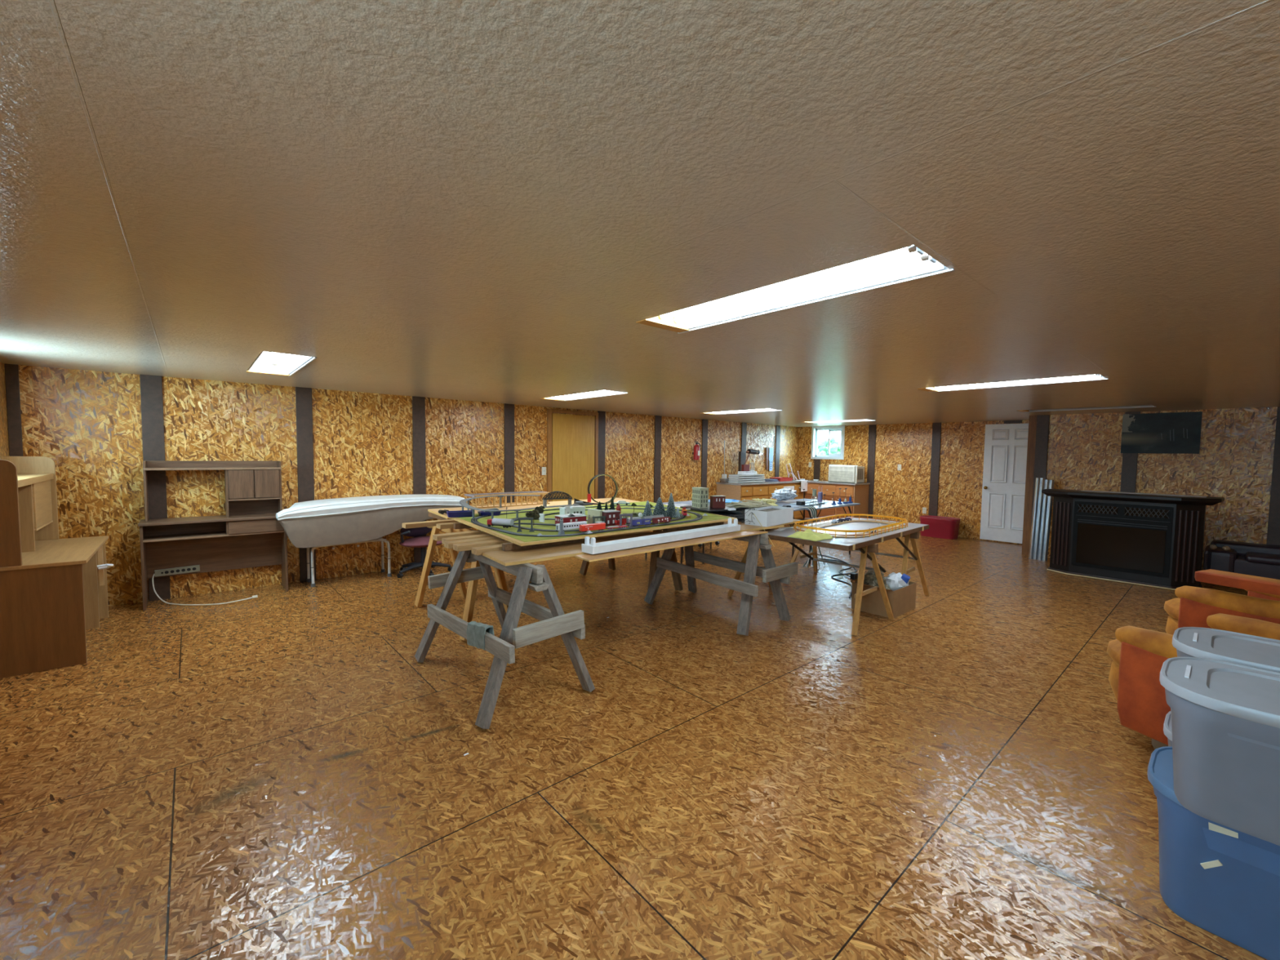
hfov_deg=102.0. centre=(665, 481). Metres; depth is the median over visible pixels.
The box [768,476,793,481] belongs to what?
tray
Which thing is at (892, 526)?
race track
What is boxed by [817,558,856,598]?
extension cord
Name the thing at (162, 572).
power strip
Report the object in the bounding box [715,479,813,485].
countertop
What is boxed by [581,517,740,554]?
channel
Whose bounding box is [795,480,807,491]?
towel
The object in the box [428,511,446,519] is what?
block
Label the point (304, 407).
trim
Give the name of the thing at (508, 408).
trim
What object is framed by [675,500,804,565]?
folding table
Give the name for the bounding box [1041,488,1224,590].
electric fireplace
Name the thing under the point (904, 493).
wall
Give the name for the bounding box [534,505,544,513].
tree
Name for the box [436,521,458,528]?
board
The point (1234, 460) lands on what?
wall
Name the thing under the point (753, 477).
trough
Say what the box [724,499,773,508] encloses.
mat
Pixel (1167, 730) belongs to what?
storage tote
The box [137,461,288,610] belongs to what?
computer desk
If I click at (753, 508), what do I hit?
cable tangle
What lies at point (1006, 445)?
door
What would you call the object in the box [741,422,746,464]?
trim
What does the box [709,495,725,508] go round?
brick block
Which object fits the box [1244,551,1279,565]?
seat cushion
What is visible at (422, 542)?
office chair
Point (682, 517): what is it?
track
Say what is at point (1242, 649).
storage tote
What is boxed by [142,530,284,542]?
shelf
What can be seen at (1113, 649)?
armrest
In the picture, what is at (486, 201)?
ceiling
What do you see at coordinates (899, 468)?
light switch
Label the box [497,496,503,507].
pier
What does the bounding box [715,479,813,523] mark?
base cabinet
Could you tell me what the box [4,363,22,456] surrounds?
trim
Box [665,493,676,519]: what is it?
fir tree
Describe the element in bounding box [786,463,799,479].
stand
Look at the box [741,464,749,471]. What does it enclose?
building
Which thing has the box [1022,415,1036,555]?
trim
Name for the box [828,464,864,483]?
air conditioner
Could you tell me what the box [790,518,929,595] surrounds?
sawhorse
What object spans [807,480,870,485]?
countertop
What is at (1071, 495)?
mantel shelf
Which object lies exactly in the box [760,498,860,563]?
folding table
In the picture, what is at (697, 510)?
plate
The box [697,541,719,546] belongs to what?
swivel chair
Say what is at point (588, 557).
strip
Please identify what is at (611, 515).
brick building
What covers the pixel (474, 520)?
track
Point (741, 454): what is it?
post
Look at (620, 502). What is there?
toy car
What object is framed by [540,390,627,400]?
fluorescent light
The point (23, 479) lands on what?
shelf
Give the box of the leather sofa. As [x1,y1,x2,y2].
[1203,539,1279,579]
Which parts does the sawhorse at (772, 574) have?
leg, leg, rail, rail, leg, leg, rail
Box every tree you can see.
[525,509,540,525]
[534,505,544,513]
[597,501,601,510]
[609,496,614,509]
[642,500,652,516]
[652,497,666,516]
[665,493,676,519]
[675,507,680,518]
[817,436,840,455]
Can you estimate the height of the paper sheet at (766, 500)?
0.063 m
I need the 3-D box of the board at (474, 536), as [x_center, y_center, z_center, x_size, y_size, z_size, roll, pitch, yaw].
[-0.798,0.387,4.282,2.020,0.038,0.089,-2,4,-43]
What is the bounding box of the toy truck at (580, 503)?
[573,501,592,506]
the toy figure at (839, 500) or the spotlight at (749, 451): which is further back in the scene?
the spotlight at (749, 451)
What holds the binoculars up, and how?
on the panel
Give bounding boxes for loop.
[573,474,617,504]
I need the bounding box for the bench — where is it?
[306,537,391,586]
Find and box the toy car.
[613,500,630,505]
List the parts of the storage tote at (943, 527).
lid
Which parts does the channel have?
plate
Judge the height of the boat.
0.461 m
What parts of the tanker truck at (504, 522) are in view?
tank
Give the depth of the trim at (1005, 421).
8.75 m
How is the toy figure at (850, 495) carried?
on the folding table at (827, 505)
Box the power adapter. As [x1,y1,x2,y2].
[817,553,857,579]
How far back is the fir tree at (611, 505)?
5.06 m
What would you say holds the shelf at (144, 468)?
attached to the computer desk at (250, 535)
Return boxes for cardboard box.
[848,576,916,617]
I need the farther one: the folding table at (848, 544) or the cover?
the folding table at (848, 544)
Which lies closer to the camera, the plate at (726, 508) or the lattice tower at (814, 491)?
the plate at (726, 508)
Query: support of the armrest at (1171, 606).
on the barrel chair at (1192, 607)
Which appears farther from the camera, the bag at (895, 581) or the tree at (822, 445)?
the tree at (822, 445)
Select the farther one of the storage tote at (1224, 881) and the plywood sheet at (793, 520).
the plywood sheet at (793, 520)
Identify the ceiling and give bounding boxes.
[0,0,1279,426]
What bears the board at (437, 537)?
on the sawhorse at (469, 594)
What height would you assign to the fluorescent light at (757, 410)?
0.094 m
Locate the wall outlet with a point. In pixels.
(924, 509)
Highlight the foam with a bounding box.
[863,569,891,590]
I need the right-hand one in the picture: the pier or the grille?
the grille
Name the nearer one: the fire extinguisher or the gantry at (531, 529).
the gantry at (531, 529)
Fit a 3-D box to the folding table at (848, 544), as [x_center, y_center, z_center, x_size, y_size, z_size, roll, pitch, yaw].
[1.764,0.628,4.989,0.864,0.364,1.860,4,4,44]
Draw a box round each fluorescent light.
[245,351,316,376]
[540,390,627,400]
[635,244,954,333]
[702,408,782,414]
[804,419,871,422]
[917,374,1108,391]
[1017,404,1155,412]
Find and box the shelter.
[539,513,545,522]
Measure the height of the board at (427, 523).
0.038 m
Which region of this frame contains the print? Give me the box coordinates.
[901,573,910,583]
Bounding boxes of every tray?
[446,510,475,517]
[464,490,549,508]
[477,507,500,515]
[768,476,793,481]
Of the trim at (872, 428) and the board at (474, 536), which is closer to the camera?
the board at (474, 536)
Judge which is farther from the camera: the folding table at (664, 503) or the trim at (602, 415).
the trim at (602, 415)
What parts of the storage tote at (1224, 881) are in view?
lid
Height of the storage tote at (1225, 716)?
0.370 m
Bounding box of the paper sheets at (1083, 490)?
[1080,489,1206,497]
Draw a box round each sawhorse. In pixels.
[414,525,508,640]
[414,550,595,728]
[579,528,683,591]
[644,533,798,635]
[727,528,894,635]
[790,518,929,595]
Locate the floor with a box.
[0,518,1267,959]
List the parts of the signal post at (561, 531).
post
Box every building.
[554,513,586,524]
[559,505,586,515]
[586,508,602,524]
[601,509,620,526]
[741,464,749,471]
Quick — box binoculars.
[438,509,448,514]
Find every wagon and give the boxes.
[606,525,627,529]
[641,514,663,520]
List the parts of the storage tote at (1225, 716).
lid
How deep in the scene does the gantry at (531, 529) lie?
3.67 m
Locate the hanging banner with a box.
[768,447,773,471]
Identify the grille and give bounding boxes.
[828,465,855,482]
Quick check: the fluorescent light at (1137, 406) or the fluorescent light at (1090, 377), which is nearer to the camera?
the fluorescent light at (1090, 377)
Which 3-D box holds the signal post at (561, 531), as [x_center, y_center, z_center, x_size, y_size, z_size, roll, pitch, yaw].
[-0.715,0.302,3.558,0.040,0.123,0.030,-2,4,-42]
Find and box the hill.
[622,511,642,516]
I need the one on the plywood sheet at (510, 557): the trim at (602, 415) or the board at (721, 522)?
the board at (721, 522)
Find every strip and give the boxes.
[151,564,257,605]
[574,530,768,561]
[765,447,768,470]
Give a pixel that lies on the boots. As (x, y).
(1211, 546)
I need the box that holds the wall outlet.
[922,506,926,513]
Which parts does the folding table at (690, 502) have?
leg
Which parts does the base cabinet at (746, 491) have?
panel, door, drawer, drawer, door, drawer, drawer, door, drawer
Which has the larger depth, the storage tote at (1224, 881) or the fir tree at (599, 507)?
the fir tree at (599, 507)
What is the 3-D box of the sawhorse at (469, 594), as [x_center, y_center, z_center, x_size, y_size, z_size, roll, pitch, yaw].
[-1.732,0.777,4.473,0.492,0.790,1.285,-2,4,-42]
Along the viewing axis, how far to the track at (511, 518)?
4.33 m
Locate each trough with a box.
[728,474,764,476]
[728,475,764,479]
[728,478,764,480]
[728,480,764,483]
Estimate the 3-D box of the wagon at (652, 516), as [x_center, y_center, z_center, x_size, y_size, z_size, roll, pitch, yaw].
[-0.101,0.295,4.242,0.220,0.059,0.037,-2,4,-42]
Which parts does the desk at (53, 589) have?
hutch door, panel, drawer, panel, drawer handle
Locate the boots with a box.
[1209,544,1230,551]
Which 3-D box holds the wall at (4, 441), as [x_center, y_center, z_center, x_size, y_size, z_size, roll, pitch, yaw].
[-2.537,0.308,1.081,0.120,2.087,8.484,-2,4,-42]
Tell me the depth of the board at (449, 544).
3.53 m
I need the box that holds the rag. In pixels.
[466,621,494,650]
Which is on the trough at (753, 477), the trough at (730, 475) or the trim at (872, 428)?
the trough at (730, 475)
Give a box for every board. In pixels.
[401,519,457,528]
[432,529,488,541]
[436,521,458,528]
[441,533,494,544]
[444,536,501,548]
[447,501,736,546]
[453,538,511,551]
[471,530,649,555]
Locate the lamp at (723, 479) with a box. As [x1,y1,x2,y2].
[720,435,774,482]
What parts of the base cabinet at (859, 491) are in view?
door, drawer, door, drawer, door, drawer, panel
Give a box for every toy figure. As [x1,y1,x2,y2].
[837,496,842,503]
[848,494,852,502]
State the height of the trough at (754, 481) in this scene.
0.034 m
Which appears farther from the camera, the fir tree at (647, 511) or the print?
the print
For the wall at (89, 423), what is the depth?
5.51 m
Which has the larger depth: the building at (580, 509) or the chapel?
the chapel
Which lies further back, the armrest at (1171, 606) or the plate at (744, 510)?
the plate at (744, 510)
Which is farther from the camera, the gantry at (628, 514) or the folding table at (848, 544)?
the folding table at (848, 544)
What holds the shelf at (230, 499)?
attached to the computer desk at (250, 535)
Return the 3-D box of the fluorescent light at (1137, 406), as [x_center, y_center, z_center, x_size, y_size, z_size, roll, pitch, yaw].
[5.245,-0.966,6.523,0.307,0.094,1.344,-2,4,-42]
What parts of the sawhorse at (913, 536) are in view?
leg, rail, leg, leg, rail, leg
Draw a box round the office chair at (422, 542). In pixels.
[396,520,452,577]
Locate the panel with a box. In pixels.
[427,497,640,519]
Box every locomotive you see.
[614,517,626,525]
[681,509,687,516]
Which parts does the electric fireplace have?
glass door, moulding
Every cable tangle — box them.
[727,514,744,521]
[740,507,755,524]
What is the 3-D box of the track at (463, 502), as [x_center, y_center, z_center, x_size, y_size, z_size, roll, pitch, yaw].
[-1.455,0.193,4.911,1.054,0.055,1.085,-2,4,-42]
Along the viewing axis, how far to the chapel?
4.84 m
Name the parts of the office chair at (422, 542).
armrest, arm, arm, backrest, seat, arm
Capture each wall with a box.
[0,361,9,456]
[17,364,798,606]
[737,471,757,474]
[796,420,1028,544]
[1046,406,1277,570]
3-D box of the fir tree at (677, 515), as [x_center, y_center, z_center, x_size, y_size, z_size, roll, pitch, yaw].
[0.107,0.271,4.532,0.052,0.100,0.052,-2,4,-42]
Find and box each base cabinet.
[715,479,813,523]
[804,480,870,519]
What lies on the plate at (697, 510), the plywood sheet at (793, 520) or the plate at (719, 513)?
the plate at (719, 513)
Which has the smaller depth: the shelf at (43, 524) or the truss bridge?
the shelf at (43, 524)
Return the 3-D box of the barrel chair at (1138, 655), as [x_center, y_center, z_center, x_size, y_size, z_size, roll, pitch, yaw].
[2.721,0.975,2.455,0.864,0.762,1.050,0,3,-18]
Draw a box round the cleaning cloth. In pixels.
[786,528,833,541]
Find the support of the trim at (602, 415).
attached to the wall at (89, 423)
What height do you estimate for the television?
0.520 m
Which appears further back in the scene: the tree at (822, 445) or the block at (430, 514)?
the tree at (822, 445)
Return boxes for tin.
[817,484,822,502]
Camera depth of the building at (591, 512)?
4.10 m
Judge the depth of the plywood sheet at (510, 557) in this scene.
3.30 m
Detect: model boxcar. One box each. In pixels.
[579,522,605,533]
[631,518,650,527]
[652,516,670,524]
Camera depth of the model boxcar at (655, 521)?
4.10 m
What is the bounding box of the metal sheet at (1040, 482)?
[1028,477,1044,559]
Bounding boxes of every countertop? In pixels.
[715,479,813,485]
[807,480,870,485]
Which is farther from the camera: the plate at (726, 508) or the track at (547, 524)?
the plate at (726, 508)
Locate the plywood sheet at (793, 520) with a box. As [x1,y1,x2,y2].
[780,519,802,524]
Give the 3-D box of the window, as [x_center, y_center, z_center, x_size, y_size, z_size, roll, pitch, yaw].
[3.579,-0.860,11.355,0.117,0.720,0.794,-2,4,-42]
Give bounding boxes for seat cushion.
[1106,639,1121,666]
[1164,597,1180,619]
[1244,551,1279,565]
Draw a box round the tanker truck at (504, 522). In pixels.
[487,518,514,528]
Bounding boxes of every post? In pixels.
[557,517,564,534]
[737,451,744,471]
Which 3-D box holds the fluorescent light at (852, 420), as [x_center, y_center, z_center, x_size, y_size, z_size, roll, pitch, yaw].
[3.182,-1.172,9.630,0.307,0.094,1.344,-2,4,-42]
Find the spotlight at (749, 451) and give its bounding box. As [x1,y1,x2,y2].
[744,448,759,464]
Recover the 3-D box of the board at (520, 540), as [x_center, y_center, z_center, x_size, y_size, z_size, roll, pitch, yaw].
[-0.558,0.312,4.684,2.480,0.019,1.705,-2,4,-42]
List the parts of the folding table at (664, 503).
leg, leg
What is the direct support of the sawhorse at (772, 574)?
on the floor
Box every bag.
[771,488,797,501]
[884,572,910,591]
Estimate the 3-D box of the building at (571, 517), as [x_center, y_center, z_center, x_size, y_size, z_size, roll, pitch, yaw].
[-0.748,0.289,4.090,0.208,0.088,0.148,-2,4,-40]
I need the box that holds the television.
[1120,411,1202,453]
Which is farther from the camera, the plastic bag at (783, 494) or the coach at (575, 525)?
the plastic bag at (783, 494)
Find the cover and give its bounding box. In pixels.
[1194,568,1279,595]
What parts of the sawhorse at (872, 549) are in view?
leg, leg, rail, leg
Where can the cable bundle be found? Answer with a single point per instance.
(813, 510)
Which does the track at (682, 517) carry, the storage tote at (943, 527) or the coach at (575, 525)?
the coach at (575, 525)
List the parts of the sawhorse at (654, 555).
leg, leg, leg, leg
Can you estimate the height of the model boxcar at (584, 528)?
0.057 m
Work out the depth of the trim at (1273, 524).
5.98 m
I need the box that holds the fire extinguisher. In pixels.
[692,440,700,459]
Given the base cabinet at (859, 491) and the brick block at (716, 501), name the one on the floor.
the base cabinet at (859, 491)
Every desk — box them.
[0,456,113,678]
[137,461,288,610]
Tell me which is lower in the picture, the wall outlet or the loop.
the wall outlet
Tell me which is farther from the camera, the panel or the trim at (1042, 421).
the trim at (1042, 421)
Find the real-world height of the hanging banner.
0.500 m
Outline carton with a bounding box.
[744,506,793,527]
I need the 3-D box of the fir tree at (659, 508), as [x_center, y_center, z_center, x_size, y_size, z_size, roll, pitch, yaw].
[-0.052,0.226,4.466,0.140,0.193,0.136,-2,4,-42]
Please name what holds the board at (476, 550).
on the sawhorse at (553, 622)
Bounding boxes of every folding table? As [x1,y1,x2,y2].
[644,502,704,564]
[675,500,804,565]
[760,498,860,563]
[766,516,928,572]
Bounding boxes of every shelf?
[17,473,53,487]
[34,520,53,531]
[142,466,281,470]
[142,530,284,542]
[228,497,279,501]
[1041,488,1224,505]
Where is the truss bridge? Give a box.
[542,491,572,506]
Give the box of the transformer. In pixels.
[795,500,804,505]
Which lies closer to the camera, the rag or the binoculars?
the rag
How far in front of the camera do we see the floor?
2.30 m
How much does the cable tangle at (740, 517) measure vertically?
0.062 m
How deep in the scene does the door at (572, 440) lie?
7.79 m
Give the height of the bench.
0.447 m
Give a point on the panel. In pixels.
(435, 511)
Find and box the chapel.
[615,503,621,513]
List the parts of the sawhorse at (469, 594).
leg, leg, leg, leg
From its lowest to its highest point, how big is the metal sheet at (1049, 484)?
1.150 m
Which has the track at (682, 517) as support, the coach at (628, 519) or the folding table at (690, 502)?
the coach at (628, 519)
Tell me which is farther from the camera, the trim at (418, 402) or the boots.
the trim at (418, 402)
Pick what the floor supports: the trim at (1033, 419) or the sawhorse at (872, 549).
the sawhorse at (872, 549)
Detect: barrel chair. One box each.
[1106,613,1279,749]
[1164,585,1279,635]
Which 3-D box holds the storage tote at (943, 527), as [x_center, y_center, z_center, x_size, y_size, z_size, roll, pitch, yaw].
[4.989,0.820,9.430,0.400,0.355,0.640,-2,4,-42]
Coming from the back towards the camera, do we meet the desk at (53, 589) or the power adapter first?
the power adapter
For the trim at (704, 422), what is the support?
attached to the wall at (89, 423)
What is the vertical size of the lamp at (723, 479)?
0.916 m
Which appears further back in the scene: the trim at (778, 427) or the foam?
the trim at (778, 427)
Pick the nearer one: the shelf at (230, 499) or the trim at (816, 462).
the shelf at (230, 499)
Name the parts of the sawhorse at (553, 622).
leg, rail, rail, leg, leg, rail, rail, leg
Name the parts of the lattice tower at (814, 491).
tank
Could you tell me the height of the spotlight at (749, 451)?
0.311 m
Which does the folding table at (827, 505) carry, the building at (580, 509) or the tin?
the tin
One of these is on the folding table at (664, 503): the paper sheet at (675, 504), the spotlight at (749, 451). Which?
the paper sheet at (675, 504)
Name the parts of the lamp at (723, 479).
swing arm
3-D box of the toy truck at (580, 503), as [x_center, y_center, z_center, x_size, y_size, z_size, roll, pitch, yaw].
[-0.893,0.232,5.610,0.200,0.045,0.070,0,3,-20]
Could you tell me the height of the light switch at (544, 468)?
0.116 m
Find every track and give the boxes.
[459,494,579,511]
[471,505,702,537]
[511,518,587,520]
[512,507,684,531]
[513,522,555,525]
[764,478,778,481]
[793,513,907,537]
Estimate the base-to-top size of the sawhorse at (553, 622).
0.795 m
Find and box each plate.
[680,504,753,511]
[697,510,728,515]
[708,511,739,515]
[721,509,745,513]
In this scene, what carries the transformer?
on the folding table at (827, 505)
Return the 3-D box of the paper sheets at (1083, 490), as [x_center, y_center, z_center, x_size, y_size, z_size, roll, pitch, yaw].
[5.719,0.138,6.233,0.180,0.006,1.100,-2,4,-42]
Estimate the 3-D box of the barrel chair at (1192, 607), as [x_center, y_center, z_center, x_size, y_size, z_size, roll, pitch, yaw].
[3.848,0.944,3.297,0.864,0.762,1.050,0,3,-18]
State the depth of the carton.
4.70 m
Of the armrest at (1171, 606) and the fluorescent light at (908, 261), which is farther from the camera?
the armrest at (1171, 606)
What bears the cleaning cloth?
on the folding table at (848, 544)
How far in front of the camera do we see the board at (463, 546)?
3.44 m
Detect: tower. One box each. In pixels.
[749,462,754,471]
[808,488,819,507]
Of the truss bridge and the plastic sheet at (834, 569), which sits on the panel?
the truss bridge
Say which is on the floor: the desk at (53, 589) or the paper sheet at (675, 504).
the desk at (53, 589)
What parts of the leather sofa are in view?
armrest, backrest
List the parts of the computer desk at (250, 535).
panel, hutch rail, modesty panel, door, drawer, door, panel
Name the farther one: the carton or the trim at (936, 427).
the trim at (936, 427)
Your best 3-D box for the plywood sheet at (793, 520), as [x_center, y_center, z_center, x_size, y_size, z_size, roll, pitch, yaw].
[0.710,0.351,5.500,0.429,0.018,1.512,-2,4,-41]
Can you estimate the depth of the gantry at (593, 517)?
3.99 m
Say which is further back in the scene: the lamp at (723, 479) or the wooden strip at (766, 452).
the wooden strip at (766, 452)
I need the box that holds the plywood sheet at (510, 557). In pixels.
[482,521,784,566]
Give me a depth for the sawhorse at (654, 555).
5.41 m
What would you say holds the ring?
on the folding table at (690, 502)
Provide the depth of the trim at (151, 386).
4.78 m
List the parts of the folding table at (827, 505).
flat strip, leg, flat strip, leg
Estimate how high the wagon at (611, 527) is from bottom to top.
0.023 m
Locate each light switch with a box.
[542,466,546,475]
[897,464,901,470]
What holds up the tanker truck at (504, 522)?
on the board at (520, 540)
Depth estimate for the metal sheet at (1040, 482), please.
7.49 m
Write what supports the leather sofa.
on the floor
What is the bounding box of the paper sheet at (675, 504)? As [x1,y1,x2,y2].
[666,503,689,506]
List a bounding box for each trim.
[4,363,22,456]
[139,374,170,601]
[295,386,315,582]
[412,395,426,562]
[504,403,514,504]
[597,410,605,498]
[653,415,662,502]
[701,419,707,487]
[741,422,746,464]
[774,425,780,477]
[813,459,820,479]
[866,424,876,519]
[928,422,941,515]
[1004,420,1022,423]
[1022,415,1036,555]
[1030,414,1049,536]
[1120,411,1140,492]
[1266,406,1279,545]
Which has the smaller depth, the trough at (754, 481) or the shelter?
the shelter
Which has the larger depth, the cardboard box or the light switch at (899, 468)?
the light switch at (899, 468)
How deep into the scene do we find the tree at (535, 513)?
3.95 m
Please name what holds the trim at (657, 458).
attached to the wall at (89, 423)
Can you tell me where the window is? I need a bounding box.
[810,425,844,459]
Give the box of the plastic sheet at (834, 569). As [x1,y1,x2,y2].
[826,560,843,579]
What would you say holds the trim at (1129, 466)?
attached to the wall at (1234, 460)
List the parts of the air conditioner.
vent panel, casing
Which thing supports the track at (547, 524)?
on the board at (520, 540)
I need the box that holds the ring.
[724,498,742,503]
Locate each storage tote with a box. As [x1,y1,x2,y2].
[920,515,960,539]
[1146,746,1279,959]
[1159,657,1279,845]
[1163,711,1172,746]
[1172,626,1279,672]
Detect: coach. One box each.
[555,520,586,530]
[626,516,641,524]
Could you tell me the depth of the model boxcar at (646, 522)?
3.95 m
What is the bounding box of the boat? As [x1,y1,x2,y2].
[275,493,464,547]
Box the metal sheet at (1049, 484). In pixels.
[1037,479,1054,560]
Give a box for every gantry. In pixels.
[516,517,534,532]
[592,515,605,523]
[617,513,633,528]
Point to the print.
(904, 577)
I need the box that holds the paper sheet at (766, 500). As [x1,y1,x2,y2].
[751,497,777,503]
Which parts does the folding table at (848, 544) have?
folded leg, folded leg, folded leg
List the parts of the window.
frame, sash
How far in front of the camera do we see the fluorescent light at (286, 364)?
4.20 m
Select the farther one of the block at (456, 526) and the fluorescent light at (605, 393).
the fluorescent light at (605, 393)
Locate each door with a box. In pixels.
[546,408,598,502]
[979,423,1028,543]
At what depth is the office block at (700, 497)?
5.20 m
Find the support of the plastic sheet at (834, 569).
on the floor
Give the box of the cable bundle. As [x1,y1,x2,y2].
[799,506,825,567]
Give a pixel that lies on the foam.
(870, 579)
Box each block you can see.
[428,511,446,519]
[453,522,473,528]
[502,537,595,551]
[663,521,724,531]
[691,487,709,508]
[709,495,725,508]

